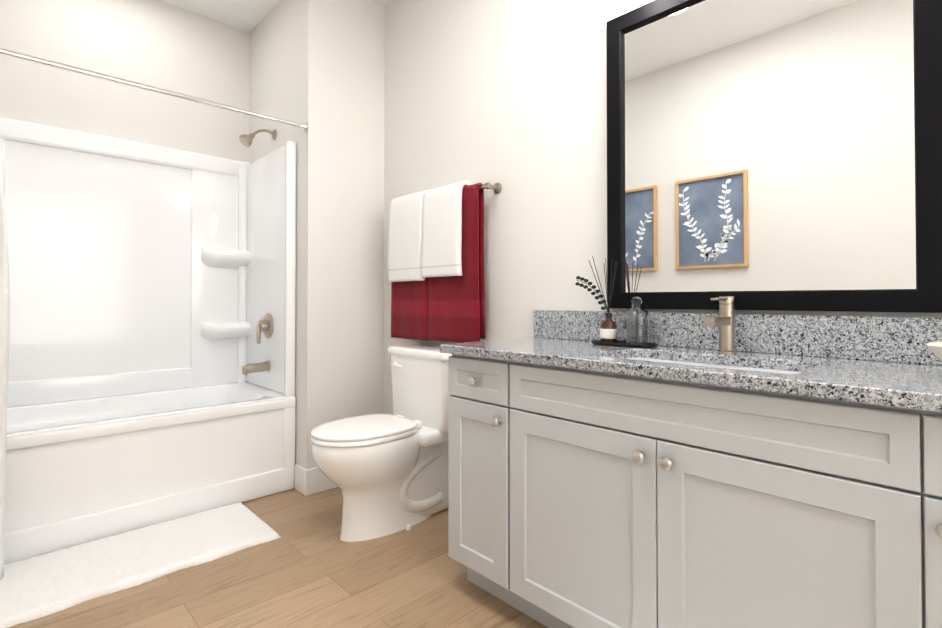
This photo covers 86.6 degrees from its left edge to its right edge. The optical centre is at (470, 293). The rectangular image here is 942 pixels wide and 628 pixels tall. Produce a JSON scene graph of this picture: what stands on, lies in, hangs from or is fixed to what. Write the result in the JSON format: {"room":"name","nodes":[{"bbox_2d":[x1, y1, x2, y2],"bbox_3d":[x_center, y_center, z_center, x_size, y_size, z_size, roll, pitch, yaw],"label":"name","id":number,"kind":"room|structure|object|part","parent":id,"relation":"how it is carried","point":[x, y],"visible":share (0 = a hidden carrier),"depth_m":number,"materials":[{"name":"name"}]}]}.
{"room":"bathroom","nodes":[
{"label":"bathroom","id":0,"kind":"room"},
{"bbox_2d":[0,0,249,162],"bbox_3d":[-2.107,-0.340,2.874,1.575,2.880,0.100,1,-1,-44],"label":"wall","id":1,"kind":"structure","parent":0,"point":[161,45],"depth_m":2.92,"materials":[{"name":"paint"}]},
{"bbox_2d":[160,0,392,32],"bbox_3d":[-0.022,-1.853,1.060,2.270,0.100,5.630,1,-1,-44],"label":"ceiling","id":2,"kind":"structure","parent":0,"point":[249,16],"depth_m":3.13,"materials":[{"name":"paint"}]},
{"bbox_2d":[8,487,547,627],"bbox_3d":[-0.022,1.127,1.023,2.270,0.100,5.630,1,-1,-44],"label":"floor","id":3,"kind":"structure","parent":0,"point":[309,568],"depth_m":1.84,"materials":[{"name":"brown wood"}]},
{"bbox_2d":[0,502,280,627],"bbox_3d":[-1.373,1.076,2.092,0.968,0.026,0.519,1,-1,-44],"label":"area rug","id":4,"kind":"object","parent":3,"relation":"on","point":[35,587],"visible":0.98,"depth_m":2.00,"materials":[{"name":"white fabric"}]},
{"bbox_2d":[0,117,295,563],"bbox_3d":[-1.811,0.041,2.559,1.570,2.110,0.752,1,-1,-44],"label":"bathtub","id":5,"kind":"object","parent":3,"relation":"on","point":[152,350],"visible":0.96,"depth_m":2.76,"materials":[{"name":"white plastic"}]},
{"bbox_2d":[7,382,295,437],"bbox_3d":[-1.813,0.768,2.551,1.569,0.385,0.748,1,-1,-44],"label":"basin","id":6,"kind":"object","parent":5,"relation":"in","point":[207,409],"depth_m":2.65,"materials":[{"name":"white plastic"}]},
{"bbox_2d":[311,344,451,541],"bbox_3d":[-0.403,0.684,2.385,0.735,0.819,0.484,1,-1,-44],"label":"toilet","id":7,"kind":"object","parent":3,"relation":"on","point":[386,474],"visible":0.96,"depth_m":2.31,"materials":[{"name":"white ceramic"}]},
{"bbox_3d":[-0.486,0.624,2.306,0.506,0.046,0.376,1,-1,-44],"label":"seat","id":8,"kind":"part","parent":7,"relation":"part of","materials":[{"name":"white plastic"}]},
{"bbox_3d":[-0.385,0.371,2.590,0.024,0.033,0.098,1,-1,-44],"label":"handle","id":9,"kind":"part","parent":7,"relation":"part of","materials":[{"name":"white ceramic"}]},
{"bbox_2d":[440,348,941,627],"bbox_3d":[0.796,0.646,1.268,0.550,0.870,2.050,1,-1,-44],"label":"bathroom vanity","id":10,"kind":"object","parent":3,"relation":"on","point":[725,467],"depth_m":1.21,"materials":[{"name":"grey paint"}]},
{"bbox_2d":[440,336,941,403],"bbox_3d":[0.793,0.195,1.282,0.543,0.031,2.066,1,-1,-44],"label":"countertop","id":11,"kind":"structure","parent":10,"relation":"on","point":[894,379],"depth_m":1.27,"materials":[{"name":"grey stone"}]},
{"bbox_2d":[591,340,657,347],"bbox_3d":[0.547,0.180,1.796,0.112,0.012,0.256,1,-1,-44],"label":"tray","id":12,"kind":"object","parent":11,"relation":"on","point":[622,344],"visible":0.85,"depth_m":1.75,"materials":[{"name":"grey metal"}]},
{"bbox_2d":[600,316,616,342],"bbox_3d":[0.507,0.132,1.842,0.060,0.100,0.060,1,-1,-44],"label":"bottle","id":13,"kind":"object","parent":12,"relation":"on","point":[608,322],"visible":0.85,"depth_m":1.82,"materials":[{"name":"orange glass"}]},
{"bbox_2d":[575,276,606,309],"bbox_3d":[0.455,0.003,1.884,0.022,0.144,0.132,1,-1,-44],"label":"sprig","id":14,"kind":"object","parent":13,"relation":"in","point":[593,287],"visible":1,"depth_m":1.88,"materials":[{"name":"green plant"}]},
{"bbox_2d":[589,256,617,315],"bbox_3d":[0.493,-0.029,1.840,0.093,0.225,0.082,1,-1,-44],"label":"reeds","id":15,"kind":"object","parent":13,"relation":"in","point":[608,309],"visible":0.98,"depth_m":1.84,"materials":[{"name":"black wood"}]},
{"bbox_2d":[600,329,616,338],"bbox_3d":[0.507,0.146,1.842,0.061,0.035,0.061,1,-1,-44],"label":"label","id":16,"kind":"object","parent":13,"relation":"attached to","point":[608,333],"visible":0.85,"depth_m":1.82,"materials":[{"name":"white paper"}]},
{"bbox_2d":[624,297,649,344],"bbox_3d":[0.583,0.096,1.759,0.086,0.171,0.086,1,-1,-44],"label":"bottle","id":17,"kind":"object","parent":12,"relation":"on","point":[636,323],"depth_m":1.73,"materials":[{"name":"clear glass"}]},
{"bbox_3d":[0.583,0.022,1.760,0.037,0.024,0.037,1,-1,-44],"label":"bottle cap in the tray set","id":18,"kind":"part","parent":17,"relation":"part of","materials":[{"name":"clear glass"}]},
{"bbox_2d":[624,352,803,371],"bbox_3d":[0.634,0.276,1.395,0.340,0.152,0.580,1,-1,-44],"label":"sink","id":19,"kind":"object","parent":11,"relation":"in","point":[639,355],"depth_m":1.49,"materials":[{"name":"white ceramic"}]},
{"bbox_2d":[700,296,739,351],"bbox_3d":[0.750,0.095,1.508,0.166,0.175,0.052,1,-1,-44],"label":"faucet","id":20,"kind":"object","parent":11,"relation":"on","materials":[{"name":"silver metal"}]},
{"bbox_2d":[926,342,941,359],"bbox_3d":[1.211,0.111,0.863,0.236,0.127,0.630,1,-1,-44],"label":"dough bowl","id":21,"kind":"object","parent":11,"relation":"on","point":[935,348],"visible":1,"depth_m":1.06,"materials":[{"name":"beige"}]},
{"bbox_2d":[249,0,384,469],"bbox_3d":[-1.017,-0.335,3.303,0.595,2.880,0.980,1,-1,-44],"label":"wall","id":22,"kind":"structure","parent":0,"point":[317,67],"depth_m":2.90,"materials":[{"name":"paint"}]},
{"bbox_2d":[295,464,305,494],"bbox_3d":[-0.943,1.028,2.765,0.014,0.140,0.124,1,-1,-44],"label":"baseboard","id":23,"kind":"structure","parent":22,"relation":"attached to","point":[300,479],"depth_m":2.75,"materials":[{"name":"white"}]},
{"bbox_2d":[305,467,337,495],"bbox_3d":[-0.721,1.030,2.881,0.495,0.140,0.014,1,-1,-44],"label":"baseboard","id":24,"kind":"structure","parent":22,"relation":"attached to","point":[317,480],"depth_m":2.75,"materials":[{"name":"white"}]},
{"bbox_2d":[384,0,941,414],"bbox_3d":[1.102,-0.358,1.434,0.100,2.880,4.650,1,-1,-44],"label":"wall","id":25,"kind":"structure","parent":0,"point":[510,96],"depth_m":2.31,"materials":[{"name":"paint"}]},
{"bbox_2d":[387,181,501,342],"bbox_3d":[-0.179,-0.152,2.607,0.132,0.797,0.802,1,-1,-44],"label":"towel rail","id":26,"kind":"object","parent":25,"relation":"attached to","point":[435,261],"visible":1,"depth_m":2.52,"materials":[{"name":"red fabric"}]},
{"bbox_2d":[387,181,471,281],"bbox_3d":[-0.224,-0.308,2.650,0.123,0.483,0.605,1,-1,-44],"label":"towel","id":27,"kind":"object","parent":26,"relation":"hanging from","point":[427,229],"depth_m":2.56,"materials":[{"name":"white fabric"}]},
{"bbox_2d":[606,0,941,312],"bbox_3d":[0.860,-0.502,1.592,0.030,1.108,0.950,1,-1,-44],"label":"mirror","id":28,"kind":"object","parent":25,"relation":"attached to","point":[780,155],"visible":0.97,"depth_m":1.52,"materials":[{"name":"black mirror"}]},
{"bbox_2d":[533,310,941,363],"bbox_3d":[0.987,0.122,1.458,0.020,0.120,2.052,1,-1,-44],"label":"backsplash","id":29,"kind":"structure","parent":0,"relation":"attached to","point":[854,337],"depth_m":1.48,"materials":[{"name":"grey stone"}]},
{"bbox_3d":[-0.808,-0.372,0.294,0.100,2.880,5.630,1,-1,-44],"label":"wall","id":30,"kind":"structure","parent":0,"visible":0},
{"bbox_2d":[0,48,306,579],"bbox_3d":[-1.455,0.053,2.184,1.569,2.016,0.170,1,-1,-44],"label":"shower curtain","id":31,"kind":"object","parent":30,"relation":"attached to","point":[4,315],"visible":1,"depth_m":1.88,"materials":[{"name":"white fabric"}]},
{"bbox_3d":[-1.490,-0.930,2.233,1.569,0.047,0.048,1,-1,-44],"label":"rail","id":32,"kind":"part","parent":31,"relation":"part of","materials":[{"name":"silver metal"}]}
]}

